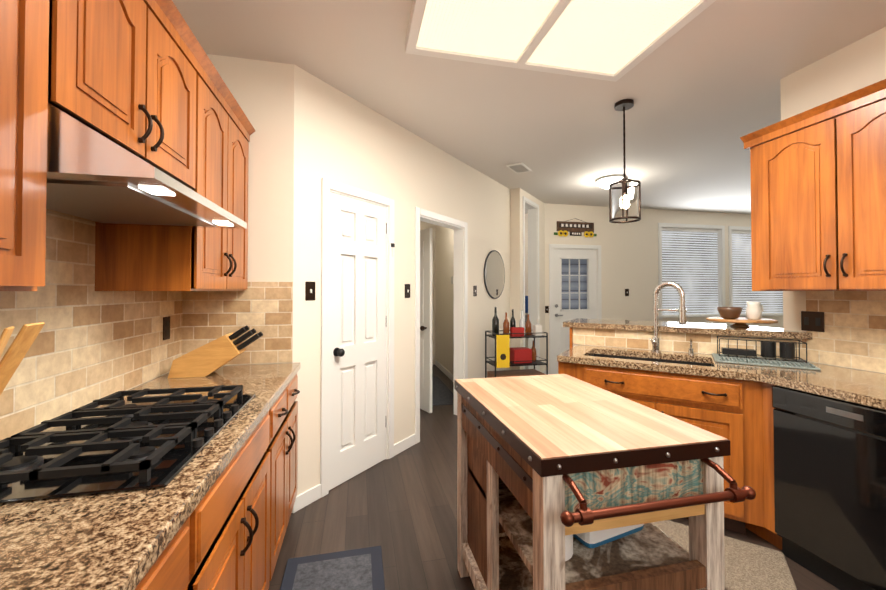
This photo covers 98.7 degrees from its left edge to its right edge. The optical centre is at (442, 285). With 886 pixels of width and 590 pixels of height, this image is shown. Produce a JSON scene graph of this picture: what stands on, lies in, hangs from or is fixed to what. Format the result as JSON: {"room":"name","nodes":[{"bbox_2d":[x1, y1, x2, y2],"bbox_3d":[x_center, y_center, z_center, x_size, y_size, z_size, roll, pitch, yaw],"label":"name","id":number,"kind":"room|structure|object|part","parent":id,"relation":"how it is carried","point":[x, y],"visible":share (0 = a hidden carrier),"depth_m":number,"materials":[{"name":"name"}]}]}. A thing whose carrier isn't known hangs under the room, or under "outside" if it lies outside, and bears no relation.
{"room":"kitchen","nodes":[
{"label":"kitchen","id":0,"kind":"room"},
{"bbox_2d":[0,0,87,299],"bbox_3d":[-0.924,-0.452,0.410,0.353,0.918,0.883,0,-1,-13],"label":"upper cabinet","id":1,"kind":"object","parent":0,"relation":"attached to","point":[44,43],"depth_m":0.79,"materials":[{"name":"brown wood"}]},
{"bbox_2d":[46,106,246,228],"bbox_3d":[-0.991,-0.306,1.156,0.538,0.148,0.728,0,-1,-13],"label":"hood","id":2,"kind":"object","parent":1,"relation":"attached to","point":[95,180],"depth_m":0.97,"materials":[{"name":"silver metal"}]},
{"bbox_2d":[88,0,203,195],"bbox_3d":[-1.086,-0.642,1.140,0.353,0.518,0.736,0,-1,-13],"label":"upper cabinet","id":3,"kind":"object","parent":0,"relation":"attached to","point":[127,129],"depth_m":1.13,"materials":[{"name":"brown wood"}]},
{"bbox_2d":[207,54,293,364],"bbox_3d":[-1.223,0.009,2.319,0.604,2.740,0.120,0,-1,-13],"label":"wall","id":4,"kind":"structure","parent":0,"point":[262,92],"depth_m":2.30,"materials":[{"name":"beige paint"}]},
{"bbox_2d":[84,68,251,295],"bbox_3d":[-1.239,-0.432,1.828,0.353,0.918,0.812,0,-1,-13],"label":"upper cabinet","id":5,"kind":"object","parent":4,"relation":"attached to","point":[142,241],"depth_m":1.51,"materials":[{"name":"brown wood"}]},
{"bbox_2d":[293,65,510,495],"bbox_3d":[-0.048,0.030,3.800,0.120,2.740,3.420,-1,-1,32],"label":"wall","id":6,"kind":"structure","parent":0,"point":[341,137],"depth_m":3.10,"materials":[{"name":"beige paint"}]},
{"bbox_2d":[305,281,314,300],"bbox_3d":[-0.843,0.035,2.428,0.012,0.120,0.075,-1,-1,32],"label":"switch plate","id":7,"kind":"object","parent":6,"relation":"attached to","point":[309,290],"depth_m":2.42,"materials":[{"name":"brown metal"}]},
{"bbox_2d":[320,178,393,497],"bbox_3d":[-0.625,0.340,2.818,0.569,2.092,0.570,0,-1,-13],"label":"door frame","id":8,"kind":"structure","parent":6,"relation":"attached to","point":[328,186],"depth_m":2.55,"materials":[{"name":"white wood"}]},
{"bbox_2d":[329,192,386,489],"bbox_3d":[-0.627,0.371,2.817,0.447,2.020,0.450,0,-1,-13],"label":"pantry door","id":9,"kind":"structure","parent":6,"relation":"in","point":[357,370],"depth_m":2.78,"materials":[{"name":"white wood"}]},
{"bbox_2d":[405,284,409,297],"bbox_3d":[-0.303,0.047,3.275,0.012,0.120,0.075,-1,-1,32],"label":"switch plate","id":10,"kind":"object","parent":6,"relation":"attached to","point":[407,286],"depth_m":3.27,"materials":[{"name":"brown metal"}]},
{"bbox_2d":[415,207,467,443],"bbox_3d":[-0.014,0.353,3.727,0.656,2.092,0.622,0,-1,-13],"label":"door frame","id":11,"kind":"structure","parent":6,"relation":"attached to","point":[460,233],"depth_m":4.11,"materials":[{"name":"white wood"}]},
{"bbox_2d":[473,286,476,295],"bbox_3d":[0.368,0.062,4.330,0.012,0.120,0.075,-1,-1,32],"label":"switch plate","id":12,"kind":"object","parent":6,"relation":"attached to","point":[474,287],"depth_m":4.32,"materials":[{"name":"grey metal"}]},
{"bbox_2d":[484,250,504,298],"bbox_3d":[0.651,-0.137,4.769,0.014,0.610,0.610,-1,-1,32],"label":"mirror","id":13,"kind":"object","parent":6,"relation":"attached to","point":[494,275],"visible":0.96,"depth_m":4.74,"materials":[{"name":"black mirror"}]},
{"bbox_2d":[420,221,434,364],"bbox_3d":[-0.606,0.074,6.932,0.900,2.740,0.100,0,-1,-13],"label":"wall","id":14,"kind":"structure","parent":0,"point":[423,225],"depth_m":6.97,"materials":[{"name":"beige paint"}]},
{"bbox_2d":[435,225,453,375],"bbox_3d":[0.180,0.059,5.836,0.120,2.740,2.580,0,-1,-13],"label":"wall","id":15,"kind":"structure","parent":0,"point":[442,298],"depth_m":6.25,"materials":[{"name":"beige paint"}]},
{"bbox_2d":[420,228,431,412],"bbox_3d":[-0.346,0.384,4.479,0.317,2.020,0.718,0,-1,-13],"label":"hall door","id":16,"kind":"structure","parent":15,"relation":"in","point":[426,320],"depth_m":4.22,"materials":[{"name":"white wood"}]},
{"bbox_2d":[435,360,453,381],"bbox_3d":[0.125,1.383,5.754,0.013,0.090,2.480,0,-1,-13],"label":"baseboard","id":17,"kind":"structure","parent":15,"relation":"attached to","point":[444,370],"depth_m":6.11,"materials":[{"name":"white wood"}]},
{"bbox_2d":[525,213,527,295],"bbox_3d":[1.584,0.072,6.757,0.100,2.740,1.170,0,-1,-13],"label":"wall","id":18,"kind":"structure","parent":0,"point":[526,254],"depth_m":6.85,"materials":[{"name":"beige paint"}]},
{"bbox_2d":[510,188,544,371],"bbox_3d":[1.313,0.057,5.696,0.140,2.740,1.240,-1,-1,32],"label":"wall","id":19,"kind":"structure","parent":0,"point":[516,248],"depth_m":5.20,"materials":[{"name":"beige paint"}]},
{"bbox_2d":[523,196,555,373],"bbox_3d":[1.255,0.098,5.464,0.467,2.650,0.427,0,-1,-13],"label":"door frame","id":20,"kind":"structure","parent":19,"relation":"attached to","point":[533,212],"depth_m":5.76,"materials":[{"name":"white wood"}]},
{"bbox_2d":[172,0,885,214],"bbox_3d":[2.951,-1.376,3.388,9.700,0.060,9.000,0,-1,-13],"label":"ceiling","id":21,"kind":"structure","parent":0,"point":[702,90],"depth_m":2.64,"materials":[{"name":"white paint"}]},
{"bbox_2d":[506,162,531,173],"bbox_3d":[0.862,-1.325,4.307,0.180,0.014,0.320,-1,-1,32],"label":"ceiling vent","id":22,"kind":"object","parent":21,"relation":"in","point":[520,167],"visible":1,"depth_m":4.29,"materials":[{"name":"white metal"}]},
{"bbox_2d":[406,0,715,81],"bbox_3d":[0.581,-1.333,1.627,1.330,0.075,1.290,0,-1,-13],"label":"ceiling light","id":23,"kind":"object","parent":21,"relation":"attached to","point":[612,40],"visible":1,"depth_m":1.96,"materials":[{"name":"white plastic"}]},
{"bbox_2d":[596,175,625,188],"bbox_3d":[2.089,-1.269,4.732,0.340,0.114,0.340,0,-1,-13],"label":"flush ceiling light","id":24,"kind":"object","parent":21,"relation":"attached to","point":[604,182],"visible":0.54,"depth_m":4.62,"materials":[{"name":"white"}]},
{"bbox_2d":[609,99,640,222],"bbox_3d":[1.344,-0.915,2.820,0.216,0.876,0.216,0,-1,-13],"label":"pendant light","id":25,"kind":"object","parent":21,"relation":"hanging from","point":[623,105],"depth_m":2.76,"materials":[{"name":"brown metal"}]},
{"bbox_3d":[1.344,-0.614,2.816,0.176,0.250,0.176,0,-1,-13],"label":"pendant light shade","id":26,"kind":"part","parent":25,"relation":"part of","materials":[{"name":"glass"}]},
{"bbox_2d":[268,365,839,589],"bbox_3d":[2.951,1.423,3.349,9.700,0.060,9.000,0,-1,-13],"label":"floor","id":27,"kind":"structure","parent":0,"point":[400,509],"depth_m":2.23,"materials":[{"name":"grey wood"}]},
{"bbox_2d":[132,484,215,589],"bbox_3d":[-0.782,0.918,0.406,0.638,0.867,0.907,0,-1,-13],"label":"base cabinet","id":28,"kind":"object","parent":27,"relation":"on","point":[188,560],"depth_m":0.86,"materials":[{"name":"brown wood"}]},
{"bbox_2d":[216,396,279,589],"bbox_3d":[-0.947,0.928,1.148,0.638,0.867,0.906,0,-1,-13],"label":"base cabinet","id":29,"kind":"object","parent":27,"relation":"on","point":[248,490],"depth_m":1.30,"materials":[{"name":"brown wood"}]},
{"bbox_2d":[0,362,299,589],"bbox_3d":[-0.794,0.463,0.490,0.648,0.040,3.616,0,-1,-13],"label":"countertop","id":30,"kind":"structure","parent":29,"relation":"on","point":[109,542],"depth_m":0.72,"materials":[{"name":"brown stone"}]},
{"bbox_2d":[0,322,44,394],"bbox_3d":[-0.921,0.260,0.718,0.241,0.370,0.159,0,-1,-13],"label":"wooden utensils","id":31,"kind":"object","parent":30,"relation":"on","point":[18,349],"visible":1,"depth_m":0.75,"materials":[{"name":"beige wood"}]},
{"bbox_2d":[0,380,259,503],"bbox_3d":[-0.944,0.424,1.156,0.510,0.056,0.760,0,-1,-13],"label":"cooktop","id":32,"kind":"object","parent":30,"relation":"in","point":[140,438],"depth_m":1.02,"materials":[{"name":"black metal"}]},
{"bbox_2d":[168,325,262,377],"bbox_3d":[-1.174,0.337,2.001,0.425,0.252,0.126,0,-1,-13],"label":"knife block","id":33,"kind":"object","parent":30,"relation":"on","point":[205,360],"visible":1,"depth_m":1.94,"materials":[{"name":"brown wood"}]},
{"bbox_2d":[280,372,299,548],"bbox_3d":[-1.102,0.938,1.845,0.638,0.867,0.816,0,-1,-13],"label":"base cabinet","id":34,"kind":"object","parent":27,"relation":"on","point":[288,405],"depth_m":1.98,"materials":[{"name":"brown wood"}]},
{"bbox_2d":[280,546,384,589],"bbox_3d":[-0.393,1.356,1.244,0.460,0.012,1.440,0,-1,-13],"label":"area rug","id":35,"kind":"object","parent":27,"relation":"on","point":[359,569],"visible":1,"depth_m":1.81,"materials":[{"name":"grey fabric"}]},
{"bbox_2d":[432,376,453,405],"bbox_3d":[-0.222,1.415,5.180,0.600,0.007,1.450,0,-1,-13],"label":"rug","id":36,"kind":"object","parent":27,"relation":"on","point":[442,394],"visible":0.29,"depth_m":4.92,"materials":[{"name":"grey carpet"}]},
{"bbox_2d":[485,307,547,377],"bbox_3d":[0.844,0.828,4.402,0.638,1.161,0.345,0,-1,-13],"label":"bar cart","id":37,"kind":"object","parent":27,"relation":"on","point":[506,356],"visible":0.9,"depth_m":4.33,"materials":[{"name":"black metal"}]},
{"bbox_2d":[496,335,509,367],"bbox_3d":[0.661,0.725,4.190,0.150,0.360,0.008,0,-1,-13],"label":"binder","id":38,"kind":"object","parent":37,"relation":"hanging from","point":[502,341],"depth_m":4.19,"materials":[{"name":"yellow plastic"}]},
{"bbox_3d":[0.844,0.971,4.402,0.638,0.874,0.340,0,-1,-13],"label":"frame","id":39,"kind":"part","parent":37,"relation":"part of","materials":[{"name":"black metal"}]},
{"bbox_2d":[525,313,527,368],"bbox_3d":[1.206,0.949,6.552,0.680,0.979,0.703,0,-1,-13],"label":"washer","id":40,"kind":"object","parent":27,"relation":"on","point":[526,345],"depth_m":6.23,"materials":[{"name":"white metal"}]},
{"bbox_2d":[525,296,527,312],"bbox_3d":[1.327,0.316,6.410,0.350,0.278,0.250,0,-1,-13],"label":"detergent","id":41,"kind":"object","parent":40,"relation":"on","point":[526,304],"visible":0.15,"depth_m":6.29,"materials":[{"name":"blue plastic"}]},
{"bbox_2d":[454,374,755,589],"bbox_3d":[0.457,0.910,1.438,0.616,0.912,1.003,0,-1,-13],"label":"kitchen island","id":42,"kind":"object","parent":27,"relation":"on","point":[566,482],"visible":1,"depth_m":1.14,"materials":[{"name":"wood"}]},
{"bbox_2d":[558,363,772,543],"bbox_3d":[1.273,0.944,2.285,0.820,0.867,0.834,0,-1,-13],"label":"base cabinet","id":43,"kind":"object","parent":27,"relation":"on","point":[735,410],"depth_m":2.07,"materials":[{"name":"brown wood"}]},
{"bbox_2d":[559,343,712,358],"bbox_3d":[1.329,0.495,2.749,1.028,0.040,0.766,0,-1,-13],"label":"countertop","id":44,"kind":"structure","parent":43,"relation":"on","point":[637,348],"depth_m":2.80,"materials":[{"name":"beige stone"}]},
{"bbox_2d":[649,281,686,351],"bbox_3d":[1.545,0.221,2.656,0.196,0.502,0.210,0,-1,-13],"label":"faucet","id":45,"kind":"object","parent":44,"relation":"on","point":[655,339],"visible":1,"depth_m":2.68,"materials":[{"name":"silver metal"}]},
{"bbox_2d":[688,339,693,353],"bbox_3d":[1.692,0.418,2.596,0.070,0.107,0.070,0,-1,-13],"label":"soap dispenser","id":46,"kind":"object","parent":44,"relation":"on","point":[690,350],"visible":1,"depth_m":2.61,"materials":[{"name":"silver metal"}]},
{"bbox_2d":[557,355,728,386],"bbox_3d":[1.190,0.490,2.361,0.731,0.040,0.731,0,-1,-13],"label":"countertop","id":47,"kind":"structure","parent":43,"relation":"on","point":[614,372],"depth_m":2.34,"materials":[{"name":"brown stone"}]},
{"bbox_2d":[577,351,684,370],"bbox_3d":[1.215,0.611,2.508,0.534,0.222,0.804,0,-1,-13],"label":"sink","id":48,"kind":"object","parent":47,"relation":"in","point":[626,358],"depth_m":2.49,"materials":[{"name":"brown stone"}]},
{"bbox_2d":[651,520,796,589],"bbox_3d":[1.189,1.363,2.017,1.000,0.021,0.440,-1,-1,32],"label":"area rug","id":49,"kind":"object","parent":27,"relation":"on","point":[749,566],"visible":0.42,"depth_m":1.85,"materials":[{"name":"beige carpet"}]},
{"bbox_2d":[769,383,885,589],"bbox_3d":[2.036,0.938,1.706,0.600,0.864,0.743,0,-1,-13],"label":"dishwasher","id":50,"kind":"object","parent":27,"relation":"on","point":[805,460],"depth_m":1.71,"materials":[{"name":"black metal"}]},
{"bbox_2d":[665,355,885,406],"bbox_3d":[2.178,0.470,0.976,0.739,0.040,3.277,0,-1,-13],"label":"countertop","id":51,"kind":"structure","parent":50,"relation":"on","point":[843,382],"depth_m":1.95,"materials":[{"name":"beige stone"}]},
{"bbox_2d":[712,336,820,370],"bbox_3d":[1.947,0.402,2.336,0.470,0.133,0.330,-1,-1,32],"label":"dish rack","id":52,"kind":"object","parent":51,"relation":"on","point":[786,359],"visible":1,"depth_m":2.32,"materials":[{"name":"grey metal"}]},
{"bbox_2d":[545,203,783,369],"bbox_3d":[4.261,0.071,6.691,5.700,2.740,0.120,0,-1,-13],"label":"wall","id":53,"kind":"structure","parent":0,"point":[629,256],"depth_m":6.38,"materials":[{"name":"beige paint"}]},
{"bbox_2d":[553,249,596,373],"bbox_3d":[2.140,0.418,6.159,0.786,2.020,0.090,0,-1,-13],"label":"back door","id":54,"kind":"structure","parent":53,"relation":"in","point":[561,340],"depth_m":6.13,"materials":[{"name":"white wood"}]},
{"bbox_2d":[562,259,586,308],"bbox_3d":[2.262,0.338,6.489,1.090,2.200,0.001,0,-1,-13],"label":"window","id":55,"kind":"structure","parent":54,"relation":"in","point":[574,300],"depth_m":6.49,"materials":[{"name":"glass"}]},
{"bbox_2d":[554,218,596,236],"bbox_3d":[2.146,-0.936,6.155,0.760,0.308,0.034,0,-1,-13],"label":"sign","id":56,"kind":"object","parent":53,"relation":"attached to","point":[564,228],"visible":0.96,"depth_m":6.15,"materials":[{"name":"brown wood"}]},
{"bbox_2d":[556,244,601,318],"bbox_3d":[2.130,0.388,6.205,0.934,2.092,0.136,0,-1,-13],"label":"door frame","id":57,"kind":"structure","parent":53,"relation":"attached to","point":[558,246],"depth_m":6.23,"materials":[{"name":"white wood"}]},
{"bbox_2d":[658,223,724,318],"bbox_3d":[4.346,-0.244,6.684,1.420,1.650,0.140,0,-1,-13],"label":"window frame","id":58,"kind":"structure","parent":53,"relation":"attached to","point":[721,235],"depth_m":6.71,"materials":[{"name":"white wood"}]},
{"bbox_2d":[662,227,782,314],"bbox_3d":[5.065,-0.242,6.859,2.720,1.510,0.030,0,-1,-13],"label":"window blinds","id":59,"kind":"object","parent":53,"relation":"attached to","point":[690,261],"visible":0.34,"depth_m":6.78,"materials":[{"name":"white plastic"}]},
{"bbox_2d":[728,226,782,315],"bbox_3d":[5.791,-0.240,7.004,1.420,1.650,0.140,0,-1,-13],"label":"window frame","id":60,"kind":"structure","parent":53,"relation":"attached to","point":[736,228],"depth_m":6.82,"materials":[{"name":"white wood"}]},
{"bbox_2d":[563,319,832,346],"bbox_3d":[1.646,0.317,2.910,1.195,0.041,1.425,0,-1,-13],"label":"countertop","id":61,"kind":"structure","parent":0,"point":[671,334],"depth_m":2.69,"materials":[{"name":"brown stone"}]},
{"bbox_2d":[706,317,777,326],"bbox_3d":[2.123,0.265,2.718,0.410,0.056,0.410,0,-1,-13],"label":"plate","id":62,"kind":"object","parent":61,"relation":"on","point":[740,321],"visible":0.92,"depth_m":2.65,"materials":[{"name":"brown wood"}]},
{"bbox_2d":[717,307,742,318],"bbox_3d":[2.051,0.198,2.723,0.150,0.085,0.150,0,-1,-13],"label":"bowl","id":63,"kind":"object","parent":62,"relation":"on","point":[729,312],"visible":0.96,"depth_m":2.68,"materials":[{"name":"brown wood"}]},
{"bbox_2d":[746,302,763,319],"bbox_3d":[2.224,0.178,2.705,0.130,0.125,0.090,0,-1,-13],"label":"pitcher","id":64,"kind":"object","parent":62,"relation":"on","point":[754,310],"visible":0.98,"depth_m":2.67,"materials":[{"name":"white ceramic"}]},
{"bbox_2d":[780,27,885,371],"bbox_3d":[2.694,-0.015,0.648,0.120,2.740,3.800,0,-1,-13],"label":"wall","id":65,"kind":"structure","parent":0,"point":[855,66],"depth_m":2.26,"materials":[{"name":"beige paint"}]},
{"bbox_2d":[745,87,885,294],"bbox_3d":[2.161,-0.430,1.961,0.346,0.918,0.898,0,-1,-13],"label":"upper cabinet","id":66,"kind":"object","parent":65,"relation":"attached to","point":[818,182],"depth_m":1.99,"materials":[{"name":"brown wood"}]}
]}

